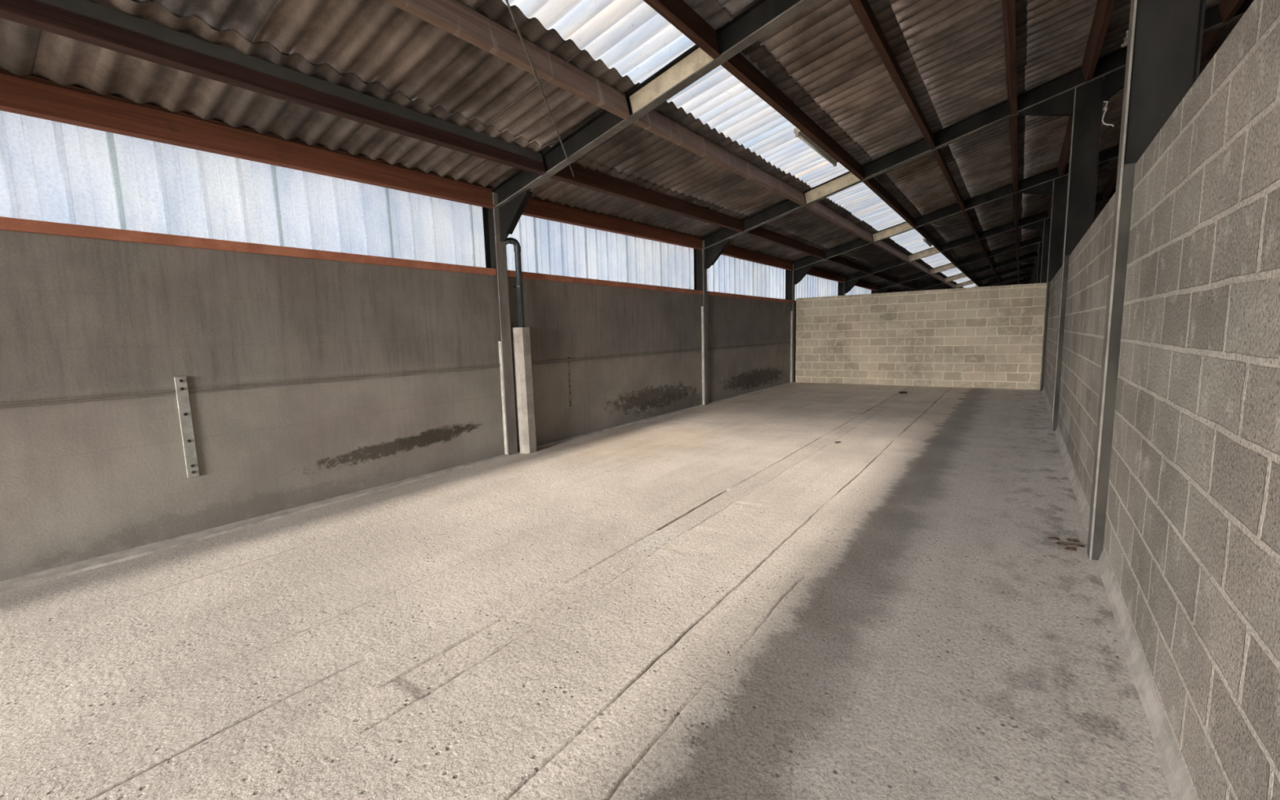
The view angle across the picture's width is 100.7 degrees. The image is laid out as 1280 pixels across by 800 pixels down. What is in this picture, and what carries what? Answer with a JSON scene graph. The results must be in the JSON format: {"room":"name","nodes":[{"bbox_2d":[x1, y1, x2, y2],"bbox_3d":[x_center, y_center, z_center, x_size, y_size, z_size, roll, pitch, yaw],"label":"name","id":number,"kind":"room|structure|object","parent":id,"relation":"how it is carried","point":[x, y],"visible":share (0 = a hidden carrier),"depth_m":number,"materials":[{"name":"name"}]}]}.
{"room":"farm building","nodes":[
{"label":"farm building","id":0,"kind":"room"},
{"bbox_2d":[0,230,795,581],"bbox_3d":[1.361,-1.110,12.151,0.245,2.550,23.326,3,9,35],"label":"wall","id":1,"kind":"structure","parent":0,"point":[309,380],"depth_m":5.12,"materials":[{"name":"concrete"}]},
{"bbox_2d":[173,376,199,477],"bbox_3d":[-3.924,0.237,4.594,0.028,0.880,0.082,3,9,35],"label":"metal strip","id":2,"kind":"object","parent":1,"relation":"attached to","point":[180,383],"visible":1,"depth_m":4.59,"materials":[{"name":"metal"}]},
{"bbox_2d":[0,110,485,267],"bbox_3d":[-3.812,-1.852,4.951,0.022,0.962,5.910,3,9,35],"label":"translucent wall panel","id":3,"kind":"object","parent":1,"relation":"in","point":[51,171],"depth_m":4.81,"materials":[{"name":"plastic"}]},
{"bbox_2d":[0,216,496,275],"bbox_3d":[-3.691,-1.406,4.929,0.230,0.085,5.710,3,9,35],"label":"trim","id":4,"kind":"structure","parent":1,"relation":"attached to","point":[8,224],"depth_m":4.63,"materials":[{"name":"wood"}]},
{"bbox_2d":[0,382,791,595],"bbox_3d":[-0.100,0.454,9.762,0.317,0.034,17.440,3,9,35],"label":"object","id":5,"kind":"structure","parent":1,"relation":"attached to","point":[7,586],"depth_m":4.62,"materials":[{"name":"concrete"}]},
{"bbox_2d":[511,327,537,453],"bbox_3d":[-1.647,-0.134,7.622,0.205,1.800,0.240,3,9,35],"label":"pillar","id":6,"kind":"structure","parent":1,"relation":"attached to","point":[520,336],"depth_m":7.54,"materials":[{"name":"concrete"}]},
{"bbox_2d":[503,237,524,327],"bbox_3d":[-1.804,-1.629,7.418,0.255,1.221,0.253,3,9,35],"label":"drain pipe","id":7,"kind":"object","parent":6,"relation":"on","point":[517,247],"visible":0.94,"depth_m":7.39,"materials":[{"name":"grey plastic"}]},
{"bbox_2d":[567,356,571,406],"bbox_3d":[-1.131,-0.292,8.499,0.020,0.800,0.035,3,9,35],"label":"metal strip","id":8,"kind":"object","parent":1,"relation":"attached to","point":[568,367],"visible":1,"depth_m":8.50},
{"bbox_2d":[506,214,693,289],"bbox_3d":[-0.431,-2.568,9.665,0.022,1.042,5.780,3,9,35],"label":"translucent wall panel","id":9,"kind":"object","parent":1,"relation":"in","point":[548,246],"depth_m":9.22,"materials":[{"name":"plastic"}]},
{"bbox_2d":[507,270,702,294],"bbox_3d":[-0.308,-2.082,9.647,0.230,0.085,5.580,3,9,35],"label":"trim","id":10,"kind":"structure","parent":1,"relation":"attached to","point":[512,273],"depth_m":8.88,"materials":[{"name":"wood"}]},
{"bbox_2d":[706,254,785,299],"bbox_3d":[2.907,-3.286,14.316,0.022,1.142,5.760,3,9,35],"label":"window","id":11,"kind":"structure","parent":1,"relation":"in","point":[728,274],"depth_m":14.20,"materials":[{"name":"plastic"}]},
{"bbox_2d":[706,291,791,302],"bbox_3d":[3.031,-2.750,14.305,0.230,0.085,5.560,3,9,35],"label":"trim","id":12,"kind":"structure","parent":1,"relation":"attached to","point":[708,293],"depth_m":13.69,"materials":[{"name":"wood"}]},
{"bbox_2d":[795,274,837,300],"bbox_3d":[6.282,-3.961,19.023,0.022,1.142,5.900,3,9,35],"label":"window","id":13,"kind":"structure","parent":1,"relation":"in","point":[810,286],"depth_m":19.02,"materials":[{"name":"plastic"}]},
{"bbox_2d":[0,0,931,291],"bbox_3d":[8.571,-4.992,21.198,1.548,0.592,71.502,3,9,35],"label":"ceiling","id":14,"kind":"structure","parent":0,"point":[24,50],"depth_m":4.74,"materials":[{"name":"metal"}]},
{"bbox_2d":[132,0,964,289],"bbox_3d":[9.670,-5.252,20.372,1.547,0.592,71.502,3,9,35],"label":"ceiling","id":15,"kind":"structure","parent":0,"point":[378,41],"depth_m":5.01,"materials":[{"name":"metal"}]},
{"bbox_2d":[502,0,694,84],"bbox_3d":[-1.379,-3.026,2.930,1.170,0.390,5.964,3,9,35],"label":"skylight panel","id":16,"kind":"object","parent":15,"relation":"attached to","point":[631,37],"depth_m":4.72,"materials":[{"name":"plastic"}]},
{"bbox_2d":[635,44,859,187],"bbox_3d":[2.011,-3.795,7.645,1.176,0.409,5.751,3,9,35],"label":"window","id":17,"kind":"structure","parent":15,"relation":"attached to","point":[718,99],"depth_m":6.98,"materials":[{"name":"plastic"}]},
{"bbox_2d":[813,177,914,230],"bbox_3d":[5.333,-4.508,12.285,1.165,0.309,5.751,3,9,35],"label":"window","id":18,"kind":"structure","parent":15,"relation":"attached to","point":[859,199],"depth_m":12.22,"materials":[{"name":"plastic"}]},
{"bbox_2d":[877,221,933,253],"bbox_3d":[8.727,-5.186,17.011,1.173,0.311,5.964,3,9,35],"label":"window","id":19,"kind":"structure","parent":15,"relation":"attached to","point":[912,240],"depth_m":17.23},
{"bbox_2d":[912,246,953,267],"bbox_3d":[12.178,-5.864,21.828,1.170,0.324,5.964,3,9,35],"label":"window","id":20,"kind":"structure","parent":15,"relation":"attached to","point":[939,259],"depth_m":22.42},
{"bbox_2d":[934,263,962,276],"bbox_3d":[15.565,-6.534,26.560,1.162,0.308,5.751,3,9,35],"label":"window","id":21,"kind":"structure","parent":15,"relation":"attached to","point":[953,271],"depth_m":27.41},
{"bbox_2d":[948,272,970,283],"bbox_3d":[18.958,-7.213,31.285,1.171,0.310,5.964,3,9,35],"label":"window","id":22,"kind":"structure","parent":15,"relation":"attached to","point":[966,278],"depth_m":32.33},
{"bbox_2d":[960,280,976,288],"bbox_3d":[22.412,-7.893,36.100,1.176,0.330,5.964,3,9,35],"label":"window","id":23,"kind":"structure","parent":15,"relation":"attached to","point":[973,284],"depth_m":37.20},
{"bbox_2d":[0,382,1172,799],"bbox_3d":[12.263,-1.055,19.394,11.200,0.031,71.250,3,9,35],"label":"floor","id":24,"kind":"structure","parent":0,"point":[729,599],"depth_m":2.96,"materials":[{"name":"concrete"}]},
{"bbox_2d":[482,191,517,455],"bbox_3d":[-1.957,-0.991,7.396,0.242,3.603,0.185,3,9,35],"label":"steel column","id":25,"kind":"structure","parent":24,"relation":"on","point":[495,256],"depth_m":7.32,"materials":[{"name":"metal"}]},
{"bbox_2d":[0,68,494,196],"bbox_3d":[-3.759,-2.390,4.836,0.218,0.270,5.910,3,9,35],"label":"trim","id":26,"kind":"structure","parent":25,"relation":"attached to","point":[2,70],"depth_m":4.60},
{"bbox_2d":[491,0,817,241],"bbox_3d":[1.971,-3.406,4.070,9.883,3.057,0.136,4,9,37],"label":"rafter","id":27,"kind":"object","parent":25,"relation":"on","point":[762,17],"visible":0.95,"depth_m":5.50,"materials":[{"name":"metal"}]},
{"bbox_2d":[0,72,494,208],"bbox_3d":[-3.659,-2.317,4.775,0.124,0.331,5.778,3,9,35],"label":"horizontal rail","id":28,"kind":"structure","parent":27,"relation":"attached to","point":[19,95],"depth_m":4.59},
{"bbox_2d":[0,0,545,175],"bbox_3d":[-2.869,-2.503,4.155,0.129,0.332,5.766,3,9,35],"label":"roof purlin","id":29,"kind":"structure","parent":27,"relation":"attached to","point":[82,20],"depth_m":3.94,"materials":[{"name":"wood"}]},
{"bbox_2d":[383,0,630,119],"bbox_3d":[-1.822,-2.751,3.334,0.129,0.332,5.749,3,9,35],"label":"roof purlin","id":30,"kind":"structure","parent":27,"relation":"attached to","point":[454,17],"depth_m":4.34,"materials":[{"name":"wood"}]},
{"bbox_2d":[505,0,574,177],"bbox_3d":[-0.886,-2.856,4.890,0.148,0.436,3.874,-2,7,-1],"label":"wire","id":31,"kind":"object","parent":27,"relation":"hanging from","point":[506,1],"visible":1,"depth_m":4.49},
{"bbox_2d":[643,0,720,59],"bbox_3d":[-0.959,-2.955,2.656,0.129,0.332,5.736,3,9,35],"label":"roof purlin","id":32,"kind":"structure","parent":27,"relation":"attached to","point":[677,13],"depth_m":4.52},
{"bbox_2d":[693,240,708,405],"bbox_3d":[1.386,-1.710,12.055,0.242,3.703,0.187,3,9,35],"label":"steel column","id":33,"kind":"structure","parent":24,"relation":"on","point":[700,271],"depth_m":11.96,"materials":[{"name":"metal"}]},
{"bbox_2d":[494,191,702,239],"bbox_3d":[-0.379,-3.156,9.544,0.218,0.290,5.780,3,9,35],"label":"trim","id":34,"kind":"structure","parent":33,"relation":"attached to","point":[535,198],"depth_m":9.13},
{"bbox_2d":[701,0,1253,269],"bbox_3d":[5.220,-4.155,8.592,9.901,3.057,0.177,4,9,39],"label":"rafter","id":35,"kind":"object","parent":33,"relation":"on","point":[1055,96],"visible":0.82,"depth_m":8.40,"materials":[{"name":"metal"}]},
{"bbox_2d":[521,198,703,249],"bbox_3d":[-0.278,-3.083,9.482,0.124,0.350,5.648,3,9,35],"label":"roof purlin","id":36,"kind":"structure","parent":35,"relation":"attached to","point":[534,208],"depth_m":8.98,"materials":[{"name":"metal"}]},
{"bbox_2d":[549,163,743,232],"bbox_3d":[0.499,-3.267,8.844,0.129,0.352,5.616,3,9,35],"label":"roof purlin","id":37,"kind":"structure","parent":35,"relation":"attached to","point":[584,177],"depth_m":8.10,"materials":[{"name":"wood"}]},
{"bbox_2d":[632,109,805,205],"bbox_3d":[1.528,-3.511,7.999,0.129,0.352,5.572,3,9,35],"label":"roof purlin","id":38,"kind":"structure","parent":35,"relation":"attached to","point":[653,122],"depth_m":7.19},
{"bbox_2d":[720,52,864,180],"bbox_3d":[2.377,-3.712,7.301,0.129,0.351,5.537,3,9,35],"label":"roof purlin","id":39,"kind":"structure","parent":35,"relation":"attached to","point":[737,65],"depth_m":6.41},
{"bbox_2d":[794,128,838,166],"bbox_3d":[2.592,-3.650,7.714,0.085,0.136,1.800,3,9,35],"label":"strip light","id":40,"kind":"object","parent":39,"relation":"attached to","point":[798,133],"visible":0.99,"depth_m":7.53,"materials":[{"name":"white plastic"}]},
{"bbox_2d":[848,0,936,149],"bbox_3d":[3.254,-3.919,6.581,0.129,0.351,5.500,3,9,35],"label":"purlin","id":41,"kind":"structure","parent":35,"relation":"attached to","point":[862,8],"depth_m":5.84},
{"bbox_2d":[1001,0,1017,115],"bbox_3d":[4.103,-4.119,5.884,0.129,0.350,5.465,3,9,35],"label":"purlin","id":42,"kind":"structure","parent":35,"relation":"attached to","point":[1008,6],"depth_m":6.18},
{"bbox_2d":[1218,0,1244,22],"bbox_3d":[5.794,-4.519,4.495,0.129,0.348,5.394,3,9,35],"label":"purlin","id":43,"kind":"structure","parent":35,"relation":"attached to","point":[1228,8],"depth_m":6.49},
{"bbox_2d":[785,263,795,382],"bbox_3d":[4.719,-2.376,16.705,0.242,3.703,0.188,3,9,35],"label":"steel column","id":44,"kind":"structure","parent":24,"relation":"on","point":[789,275],"depth_m":16.60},
{"bbox_2d":[702,239,791,262],"bbox_3d":[2.959,-3.873,14.195,0.218,0.190,5.760,3,9,35],"label":"trim","id":45,"kind":"structure","parent":44,"relation":"attached to","point":[702,239],"depth_m":14.32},
{"bbox_2d":[791,144,1119,284],"bbox_3d":[8.661,-4.843,13.392,9.881,3.057,0.130,4,9,37],"label":"rafter","id":46,"kind":"object","parent":44,"relation":"on","point":[1041,184],"visible":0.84,"depth_m":13.68,"materials":[{"name":"metal"}]},
{"bbox_2d":[720,245,793,271],"bbox_3d":[3.060,-3.799,14.134,0.124,0.253,5.628,3,9,35],"label":"roof purlin","id":47,"kind":"structure","parent":46,"relation":"attached to","point":[731,251],"depth_m":14.13,"materials":[{"name":"metal"}]},
{"bbox_2d":[744,226,826,259],"bbox_3d":[3.838,-3.983,13.498,0.129,0.254,5.665,3,9,35],"label":"roof purlin","id":48,"kind":"structure","parent":46,"relation":"attached to","point":[760,233],"depth_m":13.10,"materials":[{"name":"metal"}]},
{"bbox_2d":[804,201,873,243],"bbox_3d":[4.869,-4.228,12.655,0.129,0.254,5.714,3,9,35],"label":"roof purlin","id":49,"kind":"structure","parent":46,"relation":"attached to","point":[817,207],"depth_m":12.20,"materials":[{"name":"metal"}]},
{"bbox_2d":[862,177,916,227],"bbox_3d":[5.720,-4.430,11.959,0.129,0.254,5.755,3,9,35],"label":"roof purlin","id":50,"kind":"structure","parent":46,"relation":"attached to","point":[872,183],"depth_m":11.43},
{"bbox_2d":[932,148,965,210],"bbox_3d":[6.598,-4.638,11.241,0.129,0.254,5.797,3,9,35],"label":"roof purlin","id":51,"kind":"structure","parent":46,"relation":"attached to","point":[937,153],"depth_m":10.60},
{"bbox_2d":[1008,115,1018,192],"bbox_3d":[7.449,-4.840,10.546,0.129,0.255,5.838,3,9,35],"label":"roof purlin","id":52,"kind":"structure","parent":46,"relation":"attached to","point":[1013,123],"depth_m":9.83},
{"bbox_2d":[1200,23,1227,63],"bbox_3d":[9.143,-5.240,9.161,0.129,0.258,5.919,3,9,35],"label":"purlin","id":53,"kind":"structure","parent":46,"relation":"attached to","point":[1209,38],"depth_m":7.17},
{"bbox_2d":[837,277,844,295],"bbox_3d":[8.139,-3.060,21.475,0.242,3.703,0.170,3,9,35],"label":"steel column","id":54,"kind":"structure","parent":24,"relation":"on","point":[841,288],"depth_m":21.30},
{"bbox_2d":[791,262,843,276],"bbox_3d":[6.333,-4.548,18.902,0.218,0.190,5.900,3,9,35],"label":"trim","id":55,"kind":"structure","parent":54,"relation":"attached to","point":[792,263],"depth_m":19.19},
{"bbox_2d":[843,188,1115,293],"bbox_3d":[12.075,-5.526,18.155,9.881,3.057,0.130,4,9,37],"label":"rafter","id":56,"kind":"object","parent":54,"relation":"on","point":[1034,222],"visible":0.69,"depth_m":18.65,"materials":[{"name":"metal"}]},
{"bbox_2d":[806,267,844,282],"bbox_3d":[6.434,-4.473,18.840,0.124,0.253,5.768,3,9,35],"label":"roof purlin","id":57,"kind":"structure","parent":56,"relation":"attached to","point":[813,272],"depth_m":19.17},
{"bbox_2d":[825,255,871,274],"bbox_3d":[7.223,-4.660,18.219,0.129,0.254,5.768,3,9,35],"label":"roof purlin","id":58,"kind":"structure","parent":56,"relation":"attached to","point":[837,260],"depth_m":18.05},
{"bbox_2d":[871,240,908,262],"bbox_3d":[8.268,-4.908,17.396,0.129,0.254,5.768,3,9,35],"label":"roof purlin","id":59,"kind":"structure","parent":56,"relation":"attached to","point":[881,244],"depth_m":17.19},
{"bbox_2d":[914,226,942,252],"bbox_3d":[9.131,-5.112,16.717,0.129,0.254,5.768,3,9,35],"label":"roof purlin","id":60,"kind":"structure","parent":56,"relation":"attached to","point":[921,230],"depth_m":16.42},
{"bbox_2d":[923,238,932,247],"bbox_3d":[9.160,-5.005,16.871,0.085,0.105,1.400,3,9,35],"label":"strip light","id":61,"kind":"object","parent":60,"relation":"attached to","point":[925,240],"visible":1,"depth_m":16.70,"materials":[{"name":"white plastic"}]},
{"bbox_2d":[963,210,979,239],"bbox_3d":[10.021,-5.323,16.016,0.129,0.254,5.768,3,9,35],"label":"roof purlin","id":62,"kind":"structure","parent":56,"relation":"attached to","point":[966,213],"depth_m":15.65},
{"bbox_2d":[1013,192,1018,227],"bbox_3d":[10.883,-5.527,15.336,0.129,0.254,5.768,3,9,35],"label":"roof purlin","id":63,"kind":"structure","parent":56,"relation":"attached to","point":[1015,197],"depth_m":14.87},
{"bbox_2d":[1047,195,1052,217],"bbox_3d":[11.559,-5.687,14.805,0.129,0.254,5.708,3,9,35],"label":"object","id":64,"kind":"structure","parent":56,"relation":"attached to","point":[1049,208],"depth_m":16.13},
{"bbox_2d":[1101,167,1117,200],"bbox_3d":[12.601,-5.934,13.985,0.129,0.254,5.768,3,9,35],"label":"roof purlin","id":65,"kind":"structure","parent":56,"relation":"attached to","point":[1110,185],"depth_m":14.98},
{"bbox_2d":[1032,265,1035,283],"bbox_3d":[23.617,-5.465,31.774,0.320,5.107,0.160,3,9,35],"label":"steel column","id":66,"kind":"structure","parent":24,"relation":"on","point":[1033,270],"depth_m":31.57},
{"bbox_2d":[937,263,1035,289],"bbox_3d":[22.320,-7.555,32.446,9.881,3.057,0.130,4,9,37],"label":"rafter","id":67,"kind":"object","parent":66,"relation":"on","point":[1028,268],"visible":0.33,"depth_m":32.61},
{"bbox_2d":[944,281,955,288],"bbox_3d":[18.513,-6.937,31.687,0.129,0.254,5.768,3,9,35],"label":"roof purlin","id":68,"kind":"structure","parent":67,"relation":"attached to","point":[948,283],"depth_m":31.79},
{"bbox_2d":[967,275,975,283],"bbox_3d":[19.375,-7.141,31.008,0.129,0.254,5.768,3,9,35],"label":"roof purlin","id":69,"kind":"structure","parent":67,"relation":"attached to","point":[971,277],"depth_m":31.20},
{"bbox_2d":[1016,262,1019,271],"bbox_3d":[21.128,-7.556,29.627,0.129,0.254,5.768,3,9,35],"label":"roof purlin","id":70,"kind":"structure","parent":67,"relation":"attached to","point":[1017,263],"depth_m":29.49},
{"bbox_2d":[1034,254,1038,283],"bbox_3d":[20.202,-4.782,27.011,0.320,5.107,0.160,3,9,35],"label":"steel column","id":71,"kind":"structure","parent":24,"relation":"on","point":[1037,257],"depth_m":26.84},
{"bbox_2d":[1036,240,1042,283],"bbox_3d":[16.787,-4.099,22.248,0.320,5.107,0.160,3,9,35],"label":"steel column","id":72,"kind":"structure","parent":24,"relation":"on","point":[1040,246],"depth_m":22.09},
{"bbox_2d":[1040,216,1050,283],"bbox_3d":[13.372,-3.426,17.484,0.320,5.127,0.160,3,9,35],"label":"steel column","id":73,"kind":"structure","parent":24,"relation":"on","point":[1047,221],"depth_m":17.34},
{"bbox_2d":[1047,537,1059,540],"bbox_3d":[3.189,1.066,4.088,0.080,0.012,0.059,3,9,35],"label":"dead leaf","id":74,"kind":"object","parent":24,"relation":"on","point":[1050,538],"visible":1,"depth_m":4.08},
{"bbox_2d":[1039,174,1068,391],"bbox_3d":[9.958,-2.744,12.722,0.320,5.127,0.160,3,9,35],"label":"steel column","id":75,"kind":"structure","parent":24,"relation":"on","point":[1060,184],"depth_m":12.60,"materials":[{"name":"metal"}]},
{"bbox_2d":[1055,542,1069,546],"bbox_3d":[3.163,1.080,3.978,0.060,0.012,0.076,-4,7,-19],"label":"dead leaf","id":76,"kind":"object","parent":24,"relation":"on","point":[1057,543],"visible":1,"depth_m":3.97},
{"bbox_2d":[1064,547,1076,551],"bbox_3d":[3.158,1.091,3.891,0.077,0.012,0.060,3,9,35],"label":"dead leaf","id":77,"kind":"object","parent":24,"relation":"on","point":[1066,548],"visible":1,"depth_m":3.88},
{"bbox_2d":[1066,538,1079,542],"bbox_3d":[3.295,1.068,4.044,0.063,0.011,0.072,-4,7,-16],"label":"dead leaf","id":78,"kind":"object","parent":24,"relation":"on","point":[1068,540],"visible":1,"depth_m":4.03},
{"bbox_2d":[1069,543,1084,546],"bbox_3d":[3.256,1.081,3.949,0.094,0.012,0.050,3,9,35],"label":"dead leaf","id":79,"kind":"object","parent":24,"relation":"on","point":[1073,544],"visible":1,"depth_m":3.94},
{"bbox_2d":[1050,76,1104,431],"bbox_3d":[6.485,-2.049,7.878,0.320,5.127,0.160,3,9,35],"label":"steel column","id":80,"kind":"structure","parent":24,"relation":"on","point":[1088,97],"depth_m":7.73,"materials":[{"name":"metal"}]},
{"bbox_2d":[1101,101,1114,127],"bbox_3d":[6.555,-4.003,7.417,0.141,0.382,0.047,3,9,35],"label":"twine","id":81,"kind":"object","parent":80,"relation":"attached to","point":[1106,102],"visible":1,"depth_m":7.42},
{"bbox_2d":[1086,0,1206,559],"bbox_3d":[3.263,-1.355,3.388,0.320,5.027,0.160,3,9,35],"label":"steel column","id":82,"kind":"structure","parent":24,"relation":"on","point":[1165,41],"depth_m":3.37,"materials":[{"name":"metal"}]},
{"bbox_3d":[11.554,-3.733,26.239,0.242,3.683,0.170,3,9,35],"label":"steel column","id":83,"kind":"structure","parent":24,"relation":"on","visible":0},
{"bbox_2d":[875,219,1095,293],"bbox_3d":[15.491,-6.189,22.920,9.881,3.057,0.130,4,9,37],"label":"rafter","id":84,"kind":"object","parent":83,"relation":"on","point":[1032,244],"visible":0.59,"depth_m":23.55,"materials":[{"name":"metal"}]},
{"bbox_2d":[843,277,876,290],"bbox_3d":[9.849,-5.146,23.604,0.124,0.272,5.768,3,9,35],"label":"roof purlin","id":85,"kind":"structure","parent":84,"relation":"attached to","point":[860,284],"depth_m":24.20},
{"bbox_2d":[870,271,898,284],"bbox_3d":[10.638,-5.333,22.983,0.129,0.273,5.768,3,9,35],"label":"roof purlin","id":86,"kind":"structure","parent":84,"relation":"attached to","point":[881,275],"depth_m":22.93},
{"bbox_2d":[907,260,930,275],"bbox_3d":[11.683,-5.581,22.160,0.129,0.273,5.768,3,9,35],"label":"roof purlin","id":87,"kind":"structure","parent":84,"relation":"attached to","point":[914,264],"depth_m":22.11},
{"bbox_2d":[941,250,957,266],"bbox_3d":[12.546,-5.785,21.481,0.129,0.273,5.768,3,9,35],"label":"roof purlin","id":88,"kind":"structure","parent":84,"relation":"attached to","point":[946,254],"depth_m":21.39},
{"bbox_2d":[977,240,987,257],"bbox_3d":[13.436,-5.996,20.780,0.129,0.273,5.768,3,9,35],"label":"roof purlin","id":89,"kind":"structure","parent":84,"relation":"attached to","point":[980,242],"depth_m":20.53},
{"bbox_2d":[1014,227,1018,248],"bbox_3d":[14.298,-6.200,20.101,0.129,0.273,5.768,3,9,35],"label":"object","id":90,"kind":"structure","parent":84,"relation":"attached to","point":[1016,230],"depth_m":19.75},
{"bbox_2d":[1094,200,1105,215],"bbox_3d":[16.015,-6.607,18.748,0.129,0.273,5.768,3,9,35],"label":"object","id":91,"kind":"structure","parent":84,"relation":"attached to","point":[1099,205],"depth_m":17.41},
{"bbox_3d":[25.213,-6.445,45.292,0.242,3.643,0.170,3,9,35],"label":"steel column","id":92,"kind":"structure","parent":24,"relation":"on","visible":0},
{"bbox_2d":[1001,279,1030,285],"bbox_3d":[29.150,-8.881,41.976,9.881,3.057,0.130,4,9,37],"label":"rafter","id":93,"kind":"object","parent":92,"relation":"on","point":[1024,281],"visible":0.15,"depth_m":41.43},
{"bbox_2d":[683,0,982,284],"bbox_3d":[11.081,-5.568,19.316,0.268,0.282,71.502,3,9,35],"label":"ceiling","id":94,"kind":"structure","parent":0,"point":[710,11],"depth_m":6.69,"materials":[{"name":"metal"}]},
{"bbox_2d":[717,0,1004,286],"bbox_3d":[11.533,-5.692,18.974,1.318,0.537,71.502,3,9,35],"label":"ceiling","id":95,"kind":"structure","parent":0,"point":[825,48],"depth_m":6.80,"materials":[{"name":"metal"}]},
{"bbox_2d":[795,282,1046,389],"bbox_3d":[7.541,-1.706,15.037,6.270,2.690,0.200,3,9,35],"label":"wall","id":96,"kind":"structure","parent":0,"point":[988,337],"depth_m":14.64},
{"bbox_2d":[888,0,1027,284],"bbox_3d":[12.431,-5.905,18.299,1.258,0.522,71.502,3,9,35],"label":"ceiling","id":97,"kind":"structure","parent":0,"point":[957,47],"depth_m":7.15,"materials":[{"name":"metal"}]},
{"bbox_2d":[1021,0,1130,279],"bbox_3d":[13.303,-6.110,17.645,1.262,0.521,71.502,3,9,35],"label":"ceiling","id":98,"kind":"structure","parent":0,"point":[1058,32],"depth_m":7.15,"materials":[{"name":"metal"}]},
{"bbox_2d":[1057,115,1072,176],"bbox_3d":[8.115,-4.997,10.001,0.129,0.256,5.810,3,9,35],"label":"roof purlin","id":99,"kind":"structure","parent":98,"relation":"attached to","point":[1065,151],"depth_m":10.73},
{"bbox_2d":[1081,0,1115,81],"bbox_3d":[4.769,-4.277,5.337,0.129,0.348,5.377,3,9,35],"label":"purlin","id":100,"kind":"structure","parent":98,"relation":"attached to","point":[1104,8],"depth_m":6.39,"materials":[{"name":"wood"}]},
{"bbox_2d":[1043,0,1279,799],"bbox_3d":[4.965,-0.497,5.846,0.200,2.690,17.376,3,9,35],"label":"wall","id":101,"kind":"structure","parent":0,"point":[1191,547],"depth_m":1.88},
{"bbox_2d":[1040,386,1052,421],"bbox_3d":[8.175,0.074,10.650,0.058,0.122,5.760,3,9,35],"label":"baseboard","id":102,"kind":"structure","parent":101,"relation":"attached to","point":[1046,398],"depth_m":10.62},
{"bbox_2d":[1054,426,1089,533],"bbox_3d":[4.829,0.741,5.984,0.058,0.126,5.340,3,9,35],"label":"baseboard","id":103,"kind":"structure","parent":101,"relation":"attached to","point":[1082,504],"depth_m":5.36,"materials":[{"name":"concrete"}]},
{"bbox_2d":[1095,549,1197,799],"bbox_3d":[1.560,1.393,1.422,0.055,0.130,5.580,3,9,35],"label":"concrete curb","id":104,"kind":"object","parent":101,"relation":"attached to","point":[1174,769],"depth_m":2.28,"materials":[{"name":"concrete"}]},
{"bbox_2d":[1093,0,1240,219],"bbox_3d":[14.275,-6.339,16.915,1.498,0.579,71.502,3,9,35],"label":"ceiling","id":105,"kind":"structure","parent":0,"point":[1109,135],"depth_m":10.17,"materials":[{"name":"metal"}]},
{"bbox_3d":[9.824,-2.803,23.958,0.243,2.550,5.876,3,9,35],"label":"wall","id":106,"kind":"structure","parent":0,"visible":0},
{"bbox_2d":[837,281,871,295],"bbox_3d":[9.697,-4.634,23.787,0.022,1.122,5.900,3,9,35],"label":"window","id":107,"kind":"structure","parent":106,"relation":"in","point":[855,290],"depth_m":24.09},
{"bbox_3d":[13.238,-3.485,28.721,0.242,2.550,5.876,3,9,35],"label":"wall","id":108,"kind":"structure","parent":0,"visible":0},
{"bbox_3d":[14.969,-4.416,31.001,0.242,3.683,0.170,3,9,35],"label":"steel column","id":109,"kind":"structure","parent":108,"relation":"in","visible":0},
{"bbox_2d":[897,251,1038,292],"bbox_3d":[18.905,-6.872,27.683,9.881,3.057,0.130,4,9,37],"label":"rafter","id":110,"kind":"object","parent":109,"relation":"on","point":[1030,258],"visible":0.41,"depth_m":28.18,"materials":[{"name":"metal"}]},
{"bbox_2d":[875,287,897,293],"bbox_3d":[13.264,-5.819,28.368,0.124,0.253,5.768,3,9,35],"label":"roof purlin","id":111,"kind":"structure","parent":110,"relation":"attached to","point":[889,290],"depth_m":28.93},
{"bbox_2d":[897,281,918,290],"bbox_3d":[14.053,-6.006,27.747,0.129,0.254,5.768,3,9,35],"label":"roof purlin","id":112,"kind":"structure","parent":110,"relation":"attached to","point":[906,284],"depth_m":27.89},
{"bbox_2d":[929,273,945,282],"bbox_3d":[15.098,-6.254,26.924,0.129,0.254,5.768,3,9,35],"label":"roof purlin","id":113,"kind":"structure","parent":110,"relation":"attached to","point":[935,276],"depth_m":27.05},
{"bbox_2d":[956,266,968,276],"bbox_3d":[15.960,-6.458,26.245,0.129,0.254,5.768,3,9,35],"label":"roof purlin","id":114,"kind":"structure","parent":110,"relation":"attached to","point":[962,268],"depth_m":26.30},
{"bbox_2d":[986,257,993,269],"bbox_3d":[16.851,-6.669,25.544,0.129,0.254,5.768,3,9,35],"label":"roof purlin","id":115,"kind":"structure","parent":110,"relation":"attached to","point":[988,259],"depth_m":25.47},
{"bbox_2d":[1016,248,1019,262],"bbox_3d":[17.713,-6.873,24.864,0.129,0.254,5.768,3,9,35],"label":"roof purlin","id":116,"kind":"structure","parent":110,"relation":"attached to","point":[1017,250],"depth_m":24.97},
{"bbox_3d":[21.798,-5.772,40.528,0.242,3.663,0.170,3,9,35],"label":"steel column","id":117,"kind":"structure","parent":0,"visible":0},
{"bbox_2d":[973,272,1032,287],"bbox_3d":[25.735,-8.218,37.211,9.881,3.057,0.130,4,9,37],"label":"rafter","id":118,"kind":"object","parent":117,"relation":"on","point":[1027,276],"visible":0.26,"depth_m":37.04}
]}

